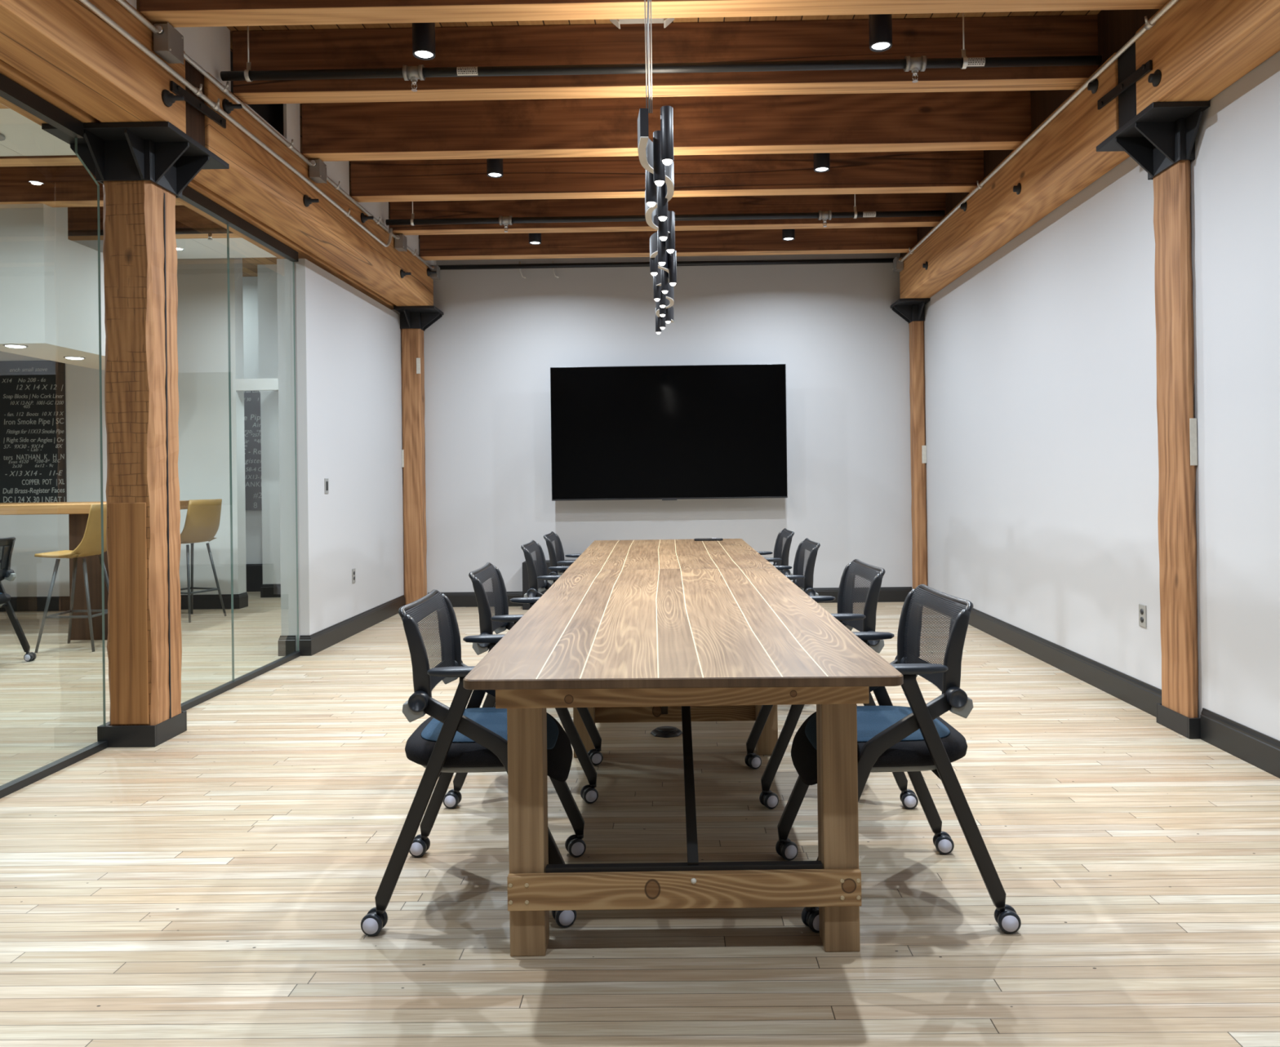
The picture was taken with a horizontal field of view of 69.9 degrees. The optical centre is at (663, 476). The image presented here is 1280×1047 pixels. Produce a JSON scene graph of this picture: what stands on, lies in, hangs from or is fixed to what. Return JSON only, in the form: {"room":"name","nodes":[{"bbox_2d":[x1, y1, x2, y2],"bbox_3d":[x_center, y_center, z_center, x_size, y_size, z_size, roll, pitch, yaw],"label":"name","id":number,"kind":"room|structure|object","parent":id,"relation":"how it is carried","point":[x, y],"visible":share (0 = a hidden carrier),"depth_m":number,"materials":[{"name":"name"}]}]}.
{"room":"office","nodes":[
{"label":"office","id":0,"kind":"room"},
{"bbox_2d":[0,257,246,596],"bbox_3d":[-6.683,-0.495,9.664,4.440,3.820,0.180,-1,0,1],"label":"wall","id":1,"kind":"structure","parent":0,"point":[202,348],"depth_m":9.56,"materials":[{"name":"white paint"}]},
{"bbox_2d":[0,360,66,502],"bbox_3d":[-6.854,-0.443,9.566,1.200,1.520,0.018,-1,0,1],"label":"blackboard","id":2,"kind":"object","parent":1,"relation":"attached to","point":[33,413],"visible":1,"depth_m":9.56,"materials":[{"name":"stone"}]},
{"bbox_2d":[0,592,248,612],"bbox_3d":[-6.650,1.339,9.650,4.458,0.152,0.198,-1,0,1],"label":"baseboard","id":3,"kind":"structure","parent":1,"relation":"attached to","point":[240,601],"depth_m":9.55,"materials":[{"name":"black paint"}]},
{"bbox_2d":[235,378,278,391],"bbox_3d":[-3.675,-0.964,10.018,1.580,0.120,0.950,-1,0,1],"label":"ledge","id":4,"kind":"object","parent":1,"relation":"attached to","point":[242,384],"visible":0.36,"depth_m":9.55,"materials":[{"name":"white paint"}]},
{"bbox_2d":[242,276,262,564],"bbox_3d":[-5.587,-0.505,11.188,2.600,3.820,0.150,-1,0,1],"label":"wall","id":5,"kind":"structure","parent":0,"point":[250,284],"depth_m":11.11,"materials":[{"name":"white paint"}]},
{"bbox_2d":[244,391,262,511],"bbox_3d":[-5.285,-0.329,11.099,1.000,1.500,0.018,-1,0,1],"label":"blackboard","id":6,"kind":"object","parent":5,"relation":"attached to","point":[252,429],"visible":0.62,"depth_m":11.09,"materials":[{"name":"stone"}]},
{"bbox_2d":[245,564,262,591],"bbox_3d":[-5.565,1.240,11.083,2.600,0.330,0.050,-1,0,1],"label":"baseboard","id":7,"kind":"structure","parent":5,"relation":"attached to","point":[254,571],"depth_m":11.05,"materials":[{"name":"black"}]},
{"bbox_2d":[257,264,280,584],"bbox_3d":[-3.651,-0.532,10.582,1.985,3.820,0.240,-1,0,1],"label":"wall","id":8,"kind":"structure","parent":0,"point":[271,562],"depth_m":10.47,"materials":[{"name":"white paint"}]},
{"bbox_2d":[260,584,280,597],"bbox_3d":[-4.448,1.312,10.576,0.318,0.152,0.258,-1,0,1],"label":"baseboard","id":9,"kind":"structure","parent":8,"relation":"attached to","point":[266,590],"depth_m":10.45,"materials":[{"name":"black paint"}]},
{"bbox_2d":[125,0,436,265],"bbox_3d":[-2.431,-2.293,3.655,0.020,0.370,11.645,-1,0,1],"label":"wall","id":10,"kind":"structure","parent":0,"point":[209,47],"depth_m":5.06,"materials":[{"name":"paint"}]},
{"bbox_2d":[0,73,84,137],"bbox_3d":[-2.848,-1.669,1.116,0.048,0.070,6.562,-1,0,1],"label":"trim","id":11,"kind":"structure","parent":10,"relation":"attached to","point":[11,91],"depth_m":4.10,"materials":[{"name":"black metal"}]},
{"bbox_2d":[0,0,186,133],"bbox_3d":[-2.702,-1.921,1.260,0.720,0.420,6.650,-1,0,1],"label":"girder","id":12,"kind":"object","parent":10,"relation":"attached to","point":[63,52],"visible":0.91,"depth_m":3.96,"materials":[{"name":"brown wood"}]},
{"bbox_2d":[153,22,183,64],"bbox_3d":[-2.350,-2.052,4.341,0.076,0.136,0.170,-1,0,1],"label":"junction box","id":13,"kind":"object","parent":12,"relation":"attached to","point":[168,42],"visible":1,"depth_m":4.30,"materials":[{"name":"metal"}]},
{"bbox_2d":[79,0,392,247],"bbox_3d":[-2.382,-2.025,2.905,0.055,0.184,9.747,-1,0,1],"label":"conduit","id":14,"kind":"object","parent":12,"relation":"attached to","point":[197,91],"visible":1,"depth_m":4.81,"materials":[{"name":"metal"}]},
{"bbox_2d":[115,0,431,268],"bbox_3d":[-2.382,-2.101,3.657,0.042,0.059,11.250,-1,0,1],"label":"conduit","id":15,"kind":"object","parent":12,"relation":"attached to","point":[224,89],"visible":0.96,"depth_m":5.26,"materials":[{"name":"metal"}]},
{"bbox_2d":[175,71,436,310],"bbox_3d":[-2.639,-1.906,7.049,0.720,0.420,4.490,-1,0,1],"label":"girder","id":16,"kind":"object","parent":10,"relation":"attached to","point":[257,188],"visible":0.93,"depth_m":6.17,"materials":[{"name":"brown wood"}]},
{"bbox_2d":[67,227,233,239],"bbox_3d":[-4.069,-2.050,7.750,2.090,0.100,0.049,-1,0,1],"label":"pipe","id":17,"kind":"object","parent":16,"relation":"attached to","point":[210,231],"visible":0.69,"depth_m":7.74,"materials":[{"name":"black metal"}]},
{"bbox_2d":[170,80,226,128],"bbox_3d":[-2.379,-1.901,4.696,0.019,0.068,0.530,-1,0,1],"label":"strap","id":18,"kind":"object","parent":16,"relation":"attached to","point":[175,88],"visible":1,"depth_m":4.67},
{"bbox_2d":[230,50,283,135],"bbox_3d":[-2.515,-2.286,5.629,0.010,0.370,0.790,-1,0,1],"label":"opening","id":19,"kind":"structure","parent":16,"relation":"on","point":[273,113],"depth_m":5.83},
{"bbox_2d":[309,159,326,183],"bbox_3d":[-2.330,-2.052,6.161,0.076,0.126,0.160,-1,0,1],"label":"junction box","id":20,"kind":"object","parent":16,"relation":"attached to","point":[317,171],"visible":1,"depth_m":6.10,"materials":[{"name":"metal"}]},
{"bbox_2d":[394,234,407,251],"bbox_3d":[-2.310,-2.047,8.031,0.076,0.126,0.160,-1,0,1],"label":"junction box","id":21,"kind":"object","parent":16,"relation":"attached to","point":[400,242],"visible":1,"depth_m":7.97,"materials":[{"name":"metal"}]},
{"bbox_2d":[429,265,439,279],"bbox_3d":[-2.297,-2.044,9.181,0.076,0.126,0.160,-1,0,1],"label":"junction box","id":22,"kind":"object","parent":16,"relation":"attached to","point":[434,268],"visible":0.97,"depth_m":9.12,"materials":[{"name":"metal"}]},
{"bbox_2d":[276,258,404,651],"bbox_3d":[-2.786,-0.140,8.194,0.215,3.000,2.565,-1,0,1],"label":"wall","id":23,"kind":"structure","parent":0,"point":[348,343],"depth_m":7.51,"materials":[{"name":"white paint"}]},
{"bbox_2d":[226,224,234,681],"bbox_3d":[-2.795,-0.153,5.359,0.012,2.970,1.050,-1,0,1],"label":"window","id":24,"kind":"structure","parent":23,"relation":"in","point":[228,258],"depth_m":5.88,"materials":[{"name":"clear glass"}]},
{"bbox_2d":[179,185,298,262],"bbox_3d":[-2.796,-1.657,5.957,0.048,0.070,1.907,-1,0,1],"label":"trim","id":25,"kind":"structure","parent":23,"relation":"attached to","point":[189,195],"depth_m":5.95,"materials":[{"name":"black metal"}]},
{"bbox_2d":[180,651,300,711],"bbox_3d":[-2.769,1.336,5.862,0.044,0.034,2.070,-1,0,1],"label":"trim","id":26,"kind":"structure","parent":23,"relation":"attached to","point":[197,700],"depth_m":5.90,"materials":[{"name":"black metal"}]},
{"bbox_2d":[228,226,298,671],"bbox_3d":[-2.783,-0.150,6.396,0.012,2.970,1.014,-1,0,1],"label":"window","id":27,"kind":"structure","parent":23,"relation":"in","point":[228,227],"depth_m":6.90,"materials":[{"name":"clear glass"}]},
{"bbox_2d":[277,635,296,656],"bbox_3d":[-2.829,1.284,8.159,0.128,0.152,2.538,-1,0,1],"label":"baseboard","id":28,"kind":"structure","parent":23,"relation":"attached to","point":[286,644],"depth_m":6.89,"materials":[{"name":"black paint"}]},
{"bbox_2d":[299,595,404,656],"bbox_3d":[-2.687,1.282,8.092,0.088,0.152,2.408,-1,0,1],"label":"baseboard","id":29,"kind":"structure","parent":23,"relation":"attached to","point":[311,645],"depth_m":7.66,"materials":[{"name":"black paint"}]},
{"bbox_2d":[136,0,1101,276],"bbox_3d":[-3.094,-2.494,5.691,11.756,0.060,15.700,-1,0,1],"label":"ceiling","id":30,"kind":"structure","parent":0,"point":[249,264],"depth_m":5.04,"materials":[{"name":"brown wood"}]},
{"bbox_2d":[0,102,9,108],"bbox_3d":[-6.005,-2.251,5.194,5.940,0.350,0.155,-1,0,1],"label":"joist","id":31,"kind":"object","parent":30,"relation":"attached to","point":[2,106],"visible":0.02,"depth_m":5.22,"materials":[{"name":"brown wood"}]},
{"bbox_2d":[0,108,75,156],"bbox_3d":[-5.426,-2.110,5.660,4.796,0.025,0.780,-1,0,1],"label":"ceiling panel","id":32,"kind":"object","parent":31,"relation":"attached to","point":[24,136],"visible":0.31,"depth_m":5.76,"materials":[{"name":"paint"}]},
{"bbox_2d":[0,155,83,166],"bbox_3d":[-5.994,-2.249,6.139,5.940,0.350,0.155,-1,0,1],"label":"joist","id":33,"kind":"object","parent":30,"relation":"attached to","point":[52,160],"visible":0.02,"depth_m":6.09,"materials":[{"name":"brown wood"}]},
{"bbox_2d":[0,203,105,369],"bbox_3d":[-5.049,-1.722,7.845,0.620,1.420,1.670,-1,0,1],"label":"soffit","id":34,"kind":"structure","parent":30,"relation":"attached to","point":[49,294],"depth_m":7.08,"materials":[{"name":"white paint"}]},
{"bbox_2d":[0,165,182,207],"bbox_3d":[-5.984,-2.247,7.049,5.940,0.350,0.155,-1,0,1],"label":"joist","id":35,"kind":"object","parent":30,"relation":"attached to","point":[53,186],"visible":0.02,"depth_m":6.96,"materials":[{"name":"brown wood"}]},
{"bbox_2d":[67,204,240,240],"bbox_3d":[-5.974,-2.244,8.009,5.940,0.350,0.155,-1,0,1],"label":"joist","id":36,"kind":"object","parent":30,"relation":"attached to","point":[81,218],"visible":0.02,"depth_m":7.92,"materials":[{"name":"brown wood"}]},
{"bbox_2d":[73,237,275,258],"bbox_3d":[-5.395,-2.103,8.465,4.796,0.025,0.760,-1,0,1],"label":"ceiling panel","id":37,"kind":"object","parent":36,"relation":"attached to","point":[239,247],"visible":0.22,"depth_m":8.46,"materials":[{"name":"paint"}]},
{"bbox_2d":[412,22,435,60],"bbox_3d":[-1.206,-2.301,4.590,0.112,0.379,0.112,-1,0,1],"label":"ceiling spotlight","id":38,"kind":"object","parent":30,"relation":"attached to","point":[423,33],"visible":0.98,"depth_m":4.55,"materials":[{"name":"black metal"}]},
{"bbox_2d":[486,158,502,177],"bbox_3d":[-1.186,-2.296,6.409,0.112,0.379,0.112,-1,0,1],"label":"ceiling spotlight","id":39,"kind":"object","parent":30,"relation":"attached to","point":[494,166],"visible":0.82,"depth_m":6.37,"materials":[{"name":"black metal"}]},
{"bbox_2d":[528,232,541,244],"bbox_3d":[-1.166,-2.291,8.259,0.112,0.379,0.112,-1,0,1],"label":"ceiling spotlight","id":40,"kind":"object","parent":30,"relation":"attached to","point":[534,238],"visible":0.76,"depth_m":8.22,"materials":[{"name":"black metal"}]},
{"bbox_2d":[609,17,674,28],"bbox_3d":[-0.119,-2.468,4.938,0.350,0.072,0.100,-1,0,1],"label":"bracket","id":41,"kind":"object","parent":30,"relation":"attached to","point":[666,21],"visible":0.57,"depth_m":4.95,"materials":[{"name":"metal"}]},
{"bbox_2d":[139,0,1168,26],"bbox_3d":[0.083,-2.334,4.238,4.976,0.350,0.155,-1,0,1],"label":"joist","id":42,"kind":"object","parent":30,"relation":"attached to","point":[178,13],"visible":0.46,"depth_m":4.22,"materials":[{"name":"brown wood"}]},
{"bbox_2d":[637,0,676,333],"bbox_3d":[-0.017,-1.803,5.226,0.161,1.403,3.997,-1,0,1],"label":"linear pendant","id":43,"kind":"object","parent":30,"relation":"hanging from","point":[656,157],"visible":1,"depth_m":3.82,"materials":[{"name":"black metal"}]},
{"bbox_2d":[220,12,1102,91],"bbox_3d":[-0.029,-2.296,4.897,4.697,0.416,0.077,-1,0,1],"label":"pipe","id":44,"kind":"object","parent":30,"relation":"hanging from","point":[407,73],"visible":0.99,"depth_m":4.88,"materials":[{"name":"black metal"}]},
{"bbox_2d":[232,14,1097,104],"bbox_3d":[0.092,-2.332,5.128,4.976,0.350,0.155,-1,0,1],"label":"joist","id":45,"kind":"object","parent":30,"relation":"attached to","point":[1077,34],"visible":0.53,"depth_m":5.06,"materials":[{"name":"brown wood"}]},
{"bbox_2d":[385,194,945,231],"bbox_3d":[0.002,-2.288,7.707,4.697,0.416,0.077,-1,0,1],"label":"pipe","id":46,"kind":"object","parent":30,"relation":"hanging from","point":[824,215],"visible":0.98,"depth_m":7.69,"materials":[{"name":"black metal"}]},
{"bbox_2d":[302,90,1031,161],"bbox_3d":[0.103,-2.330,6.073,4.976,0.350,0.155,-1,0,1],"label":"joist","id":47,"kind":"object","parent":30,"relation":"attached to","point":[996,120],"visible":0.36,"depth_m":6.00,"materials":[{"name":"brown wood"}]},
{"bbox_2d":[350,150,983,202],"bbox_3d":[0.113,-2.327,6.983,4.976,0.350,0.155,-1,0,1],"label":"joist","id":48,"kind":"object","parent":30,"relation":"attached to","point":[958,171],"visible":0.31,"depth_m":6.91,"materials":[{"name":"brown wood"}]},
{"bbox_2d":[390,192,946,235],"bbox_3d":[0.123,-2.325,7.943,4.976,0.350,0.155,-1,0,1],"label":"joist","id":49,"kind":"object","parent":30,"relation":"attached to","point":[921,201],"visible":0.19,"depth_m":7.87,"materials":[{"name":"brown wood"}]},
{"bbox_2d":[419,226,917,260],"bbox_3d":[0.133,-2.322,8.868,4.976,0.350,0.155,-1,0,1],"label":"joist","id":50,"kind":"object","parent":30,"relation":"attached to","point":[891,239],"visible":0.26,"depth_m":8.80,"materials":[{"name":"brown wood"}]},
{"bbox_2d":[782,228,795,240],"bbox_3d":[1.118,-2.321,8.235,0.112,0.379,0.112,-1,0,1],"label":"ceiling spotlight","id":51,"kind":"object","parent":30,"relation":"attached to","point":[788,234],"visible":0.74,"depth_m":8.19,"materials":[{"name":"black metal"}]},
{"bbox_2d":[813,152,830,172],"bbox_3d":[1.098,-2.326,6.385,0.112,0.379,0.112,-1,0,1],"label":"ceiling spotlight","id":52,"kind":"object","parent":30,"relation":"attached to","point":[821,160],"visible":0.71,"depth_m":6.34,"materials":[{"name":"black metal"}]},
{"bbox_2d":[868,13,892,52],"bbox_3d":[1.079,-2.331,4.565,0.112,0.379,0.112,-1,0,1],"label":"ceiling spotlight","id":53,"kind":"object","parent":30,"relation":"attached to","point":[880,25],"visible":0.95,"depth_m":4.52,"materials":[{"name":"black metal"}]},
{"bbox_2d":[900,8,1159,257],"bbox_3d":[2.378,-2.361,3.603,0.020,0.360,11.645,-1,0,1],"label":"boards","id":54,"kind":"object","parent":30,"relation":"attached to","point":[1116,28],"visible":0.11,"depth_m":5.42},
{"bbox_2d":[0,591,1279,1046],"bbox_3d":[-3.043,1.381,5.680,11.756,0.050,15.700,-1,0,1],"label":"floor","id":55,"kind":"structure","parent":0,"point":[214,884],"depth_m":3.00,"materials":[{"name":"brown wood"}]},
{"bbox_2d":[0,537,36,662],"bbox_3d":[-4.984,0.919,6.531,0.616,0.931,0.609,-1,0,-5],"label":"mesh chair","id":56,"kind":"object","parent":55,"relation":"on","point":[7,544],"visible":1,"depth_m":6.78,"materials":[{"name":"black plastic"}]},
{"bbox_2d":[0,741,107,799],"bbox_3d":[-2.820,1.324,1.192,0.044,0.034,6.730,-1,0,1],"label":"trim","id":57,"kind":"structure","parent":55,"relation":"on","point":[27,780],"depth_m":4.14,"materials":[{"name":"black metal"}]},
{"bbox_2d":[75,137,106,726],"bbox_3d":[-2.840,-0.164,1.200,0.012,2.970,6.717,-1,0,1],"label":"window","id":58,"kind":"structure","parent":57,"relation":"on","point":[76,139],"depth_m":4.56,"materials":[{"name":"clear glass"}]},
{"bbox_2d":[34,503,108,653],"bbox_3d":[-4.695,0.805,7.380,0.490,1.160,0.445,-1,0,-2],"label":"bar stool","id":59,"kind":"object","parent":55,"relation":"on","point":[90,544],"visible":0.74,"depth_m":7.24,"materials":[{"name":"beige leather"}]},
{"bbox_2d":[0,500,189,639],"bbox_3d":[-6.426,0.833,8.258,3.750,1.150,1.180,-1,0,1],"label":"table","id":60,"kind":"object","parent":55,"relation":"on","point":[77,512],"depth_m":7.73,"materials":[{"name":"wood"}]},
{"bbox_2d":[0,500,189,515],"bbox_3d":[-6.433,0.299,8.259,3.750,0.082,1.180,-1,0,1],"label":"countertop","id":61,"kind":"structure","parent":60,"relation":"on","point":[45,508],"depth_m":7.66,"materials":[{"name":"wood"}]},
{"bbox_2d":[97,711,186,747],"bbox_3d":[-2.669,1.296,4.691,0.288,0.105,0.300,-1,0,1],"label":"plinth","id":62,"kind":"object","parent":55,"relation":"on","point":[117,736],"visible":0.78,"depth_m":4.54,"materials":[{"name":"black"}]},
{"bbox_2d":[102,180,182,725],"bbox_3d":[-2.670,-0.067,4.694,0.250,2.830,0.273,-1,0,1],"label":"timber post","id":63,"kind":"object","parent":55,"relation":"on","point":[144,641],"visible":1,"depth_m":4.56,"materials":[{"name":"brown wood"}]},
{"bbox_2d":[41,121,229,198],"bbox_3d":[-2.683,-1.586,4.699,0.615,0.229,0.600,-1,0,1],"label":"bracket","id":64,"kind":"object","parent":63,"relation":"on","point":[161,153],"visible":0.94,"depth_m":4.55,"materials":[{"name":"metal"}]},
{"bbox_2d":[185,60,204,146],"bbox_3d":[-2.558,-1.913,4.693,0.294,0.416,0.216,-1,0,1],"label":"block","id":65,"kind":"object","parent":63,"relation":"on","point":[195,119],"visible":0.02,"depth_m":4.70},
{"bbox_2d":[180,498,226,622],"bbox_3d":[-4.600,0.808,8.903,0.490,1.160,0.445,-1,0,21],"label":"bar stool","id":66,"kind":"object","parent":55,"relation":"on","point":[202,524],"visible":0.78,"depth_m":8.79,"materials":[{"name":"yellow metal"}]},
{"bbox_2d":[400,328,426,605],"bbox_3d":[-2.564,-0.080,9.386,0.204,2.880,0.172,-1,0,1],"label":"timber post","id":67,"kind":"object","parent":55,"relation":"on","point":[413,451],"visible":0.99,"depth_m":9.31,"materials":[{"name":"brown wood"}]},
{"bbox_2d":[393,306,444,331],"bbox_3d":[-2.484,-1.596,9.287,0.405,0.189,0.391,-1,0,1],"label":"bracket","id":68,"kind":"object","parent":67,"relation":"on","point":[422,317],"visible":0.98,"depth_m":9.29,"materials":[{"name":"metal"}]},
{"bbox_2d":[360,589,586,936],"bbox_3d":[-0.576,0.850,2.924,0.616,0.931,0.609,-1,0,-2],"label":"mesh chair","id":69,"kind":"object","parent":55,"relation":"on","point":[457,738],"visible":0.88,"depth_m":2.69,"materials":[{"name":"black fabric"}]},
{"bbox_2d":[404,712,573,782],"bbox_3d":[-0.548,0.867,2.922,0.500,0.154,0.496,-1,0,-2],"label":"seat cushion","id":70,"kind":"object","parent":69,"relation":"on","point":[465,755],"depth_m":2.73,"materials":[{"name":"blue fabric"}]},
{"bbox_2d":[443,562,603,808],"bbox_3d":[-0.585,0.853,3.936,0.616,0.931,0.609,-1,0,-2],"label":"mesh chair","id":71,"kind":"object","parent":55,"relation":"on","point":[501,621],"visible":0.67,"depth_m":3.69,"materials":[{"name":"black plastic"}]},
{"bbox_2d":[520,540,568,597],"bbox_3d":[-0.604,0.858,5.436,0.616,0.931,0.609,-1,0,-1],"label":"mesh chair","id":72,"kind":"object","parent":55,"relation":"on","point":[538,584],"visible":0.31,"depth_m":5.32,"materials":[{"name":"black plastic"}]},
{"bbox_2d":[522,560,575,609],"bbox_3d":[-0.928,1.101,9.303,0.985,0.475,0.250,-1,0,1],"label":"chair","id":73,"kind":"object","parent":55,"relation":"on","point":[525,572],"visible":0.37,"depth_m":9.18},
{"bbox_2d":[543,531,581,583],"bbox_3d":[-0.599,0.860,6.367,0.616,0.931,0.609,-1,0,-1],"label":"mesh chair","id":74,"kind":"object","parent":55,"relation":"on","point":[557,554],"visible":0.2,"depth_m":6.24,"materials":[{"name":"black plastic"}]},
{"bbox_2d":[650,726,682,737],"bbox_3d":[0.013,1.300,4.665,0.152,0.026,0.152,-1,0,23],"label":"outlet box","id":75,"kind":"object","parent":55,"relation":"on","point":[662,731],"visible":0.99,"depth_m":4.62,"materials":[{"name":"black plastic"}]},
{"bbox_2d":[565,538,775,570],"bbox_3d":[0.030,0.919,6.316,1.225,0.797,2.464,-1,0,1],"label":"conference table","id":76,"kind":"object","parent":55,"relation":"on","point":[726,553],"visible":0.21,"depth_m":5.95,"materials":[{"name":"brown wood"}]},
{"bbox_2d":[462,568,903,956],"bbox_3d":[0.034,0.911,3.689,1.183,0.797,2.782,-1,0,1],"label":"conference table","id":77,"kind":"object","parent":55,"relation":"on","point":[685,646],"visible":0.98,"depth_m":2.50,"materials":[{"name":"brown wood"}]},
{"bbox_2d":[757,528,794,575],"bbox_3d":[0.679,0.843,6.379,0.616,0.931,0.609,-1,0,1],"label":"mesh chair","id":78,"kind":"object","parent":55,"relation":"on","point":[780,557],"visible":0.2,"depth_m":6.25,"materials":[{"name":"black plastic"}]},
{"bbox_2d":[773,537,820,595],"bbox_3d":[0.667,0.841,5.289,0.616,0.931,0.609,-1,0,1],"label":"mesh chair","id":79,"kind":"object","parent":55,"relation":"on","point":[805,583],"visible":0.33,"depth_m":5.22,"materials":[{"name":"black plastic"}]},
{"bbox_2d":[744,559,918,809],"bbox_3d":[0.672,0.836,3.849,0.616,0.931,0.609,-1,0,-2],"label":"mesh chair","id":80,"kind":"object","parent":55,"relation":"on","point":[866,622],"visible":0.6,"depth_m":3.61,"materials":[{"name":"black plastic"}]},
{"bbox_2d":[775,584,1021,933],"bbox_3d":[0.691,0.833,2.874,0.616,0.931,0.609,-1,0,-2],"label":"mesh chair","id":81,"kind":"object","parent":55,"relation":"on","point":[914,740],"visible":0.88,"depth_m":2.66,"materials":[{"name":"black plastic"}]},
{"bbox_2d":[791,706,967,785],"bbox_3d":[0.663,0.851,2.875,0.500,0.154,0.496,-1,0,-2],"label":"seat cushion","id":82,"kind":"object","parent":81,"relation":"on","point":[909,754],"depth_m":2.70,"materials":[{"name":"blue fabric"}]},
{"bbox_2d":[908,320,927,589],"bbox_3d":[2.593,-0.148,9.330,0.125,2.880,0.172,-1,0,1],"label":"timber post","id":83,"kind":"object","parent":55,"relation":"on","point":[917,385],"visible":0.91,"depth_m":9.25,"materials":[{"name":"brown wood"}]},
{"bbox_2d":[890,297,929,323],"bbox_3d":[2.480,-1.661,9.234,0.304,0.189,0.391,-1,0,1],"label":"bracket","id":84,"kind":"object","parent":83,"relation":"attached to","point":[910,310],"visible":0.95,"depth_m":9.24,"materials":[{"name":"metal"}]},
{"bbox_2d":[1152,160,1198,718],"bbox_3d":[2.572,-0.136,4.600,0.061,2.830,0.282,-1,0,1],"label":"timber post","id":85,"kind":"object","parent":55,"relation":"on","point":[1173,278],"visible":0.98,"depth_m":4.54,"materials":[{"name":"brown wood"}]},
{"bbox_2d":[1117,41,1136,128],"bbox_3d":[2.451,-1.980,4.612,0.225,0.416,0.201,-1,0,1],"label":"block","id":86,"kind":"object","parent":85,"relation":"on","point":[1126,60],"visible":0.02,"depth_m":4.62,"materials":[{"name":"metal"}]},
{"bbox_2d":[1096,101,1209,179],"bbox_3d":[2.450,-1.654,4.611,0.273,0.229,0.585,-1,0,1],"label":"bracket","id":87,"kind":"object","parent":85,"relation":"attached to","point":[1162,135],"visible":0.95,"depth_m":4.50,"materials":[{"name":"metal"}]},
{"bbox_2d":[1155,703,1200,739],"bbox_3d":[2.586,1.229,4.596,0.068,0.100,0.305,-1,0,1],"label":"plinth","id":88,"kind":"object","parent":55,"relation":"on","point":[1189,728],"visible":0.97,"depth_m":4.54,"materials":[{"name":"black"}]},
{"bbox_2d":[392,238,912,594],"bbox_3d":[-0.009,-0.583,9.522,5.721,3.820,0.150,-1,0,1],"label":"wall","id":89,"kind":"structure","parent":0,"point":[495,344],"depth_m":9.45,"materials":[{"name":"white paint"}]},
{"bbox_2d":[438,257,894,270],"bbox_3d":[0.021,-2.174,9.376,4.697,0.048,0.048,-1,0,1],"label":"pipe","id":90,"kind":"object","parent":89,"relation":"attached to","point":[872,260],"visible":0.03,"depth_m":9.36,"materials":[{"name":"black metal"}]},
{"bbox_2d":[550,364,787,501],"bbox_3d":[0.048,-0.433,9.311,2.366,1.354,0.271,-1,0,1],"label":"television","id":91,"kind":"object","parent":89,"relation":"attached to","point":[664,433],"visible":1,"depth_m":9.18,"materials":[{"name":"black plastic"}]},
{"bbox_2d":[427,586,911,607],"bbox_3d":[0.053,1.250,9.433,4.990,0.152,0.018,-1,0,1],"label":"baseboard","id":92,"kind":"structure","parent":89,"relation":"attached to","point":[887,594],"depth_m":9.41,"materials":[{"name":"black paint"}]},
{"bbox_2d":[924,50,1279,741],"bbox_3d":[2.662,-0.635,3.596,0.150,3.820,11.645,-1,0,1],"label":"wall","id":93,"kind":"structure","parent":0,"point":[1040,361],"depth_m":5.26,"materials":[{"name":"white paint"}]},
{"bbox_2d":[899,52,1129,298],"bbox_3d":[2.458,-1.973,6.966,0.287,0.420,4.505,-1,0,1],"label":"girder","id":94,"kind":"object","parent":93,"relation":"attached to","point":[1062,160],"visible":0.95,"depth_m":6.01,"materials":[{"name":"brown wood"}]},
{"bbox_2d":[893,257,903,271],"bbox_3d":[2.330,-2.106,9.101,0.076,0.126,0.160,-1,0,1],"label":"junction box","id":95,"kind":"object","parent":94,"relation":"attached to","point":[898,266],"visible":1,"depth_m":9.04,"materials":[{"name":"metal"}]},
{"bbox_2d":[968,608,1161,717],"bbox_3d":[2.639,1.209,6.999,0.018,0.152,4.480,-1,0,1],"label":"baseboard","id":96,"kind":"structure","parent":93,"relation":"attached to","point":[1144,696],"depth_m":5.82,"materials":[{"name":"black paint"}]},
{"bbox_2d":[1138,604,1146,627],"bbox_3d":[2.616,0.764,5.005,0.008,0.120,0.074,-1,0,1],"label":"wall outlet","id":97,"kind":"object","parent":93,"relation":"attached to","point":[1142,609],"visible":1,"depth_m":5.00,"materials":[{"name":"plastic"}]},
{"bbox_2d":[1135,0,1279,115],"bbox_3d":[2.395,-1.988,1.194,0.287,0.420,6.630,-1,0,1],"label":"girder","id":98,"kind":"object","parent":93,"relation":"attached to","point":[1197,49],"visible":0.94,"depth_m":4.01,"materials":[{"name":"brown wood"}]},
{"bbox_2d":[892,0,1178,270],"bbox_3d":[2.286,-2.145,3.647,0.050,0.074,11.331,-1,0,1],"label":"conduit","id":99,"kind":"object","parent":98,"relation":"attached to","point":[1149,24],"visible":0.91,"depth_m":5.27,"materials":[{"name":"metal"}]},
{"bbox_2d":[1097,59,1151,109],"bbox_3d":[2.312,-1.966,4.613,0.019,0.075,0.535,-1,0,1],"label":"strap","id":100,"kind":"object","parent":98,"relation":"attached to","point":[1146,68],"visible":1,"depth_m":4.58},
{"bbox_2d":[1200,708,1279,778],"bbox_3d":[2.575,1.193,1.104,0.018,0.152,6.670,-1,0,1],"label":"baseboard","id":101,"kind":"structure","parent":93,"relation":"attached to","point":[1260,750],"depth_m":4.12,"materials":[{"name":"black paint"}]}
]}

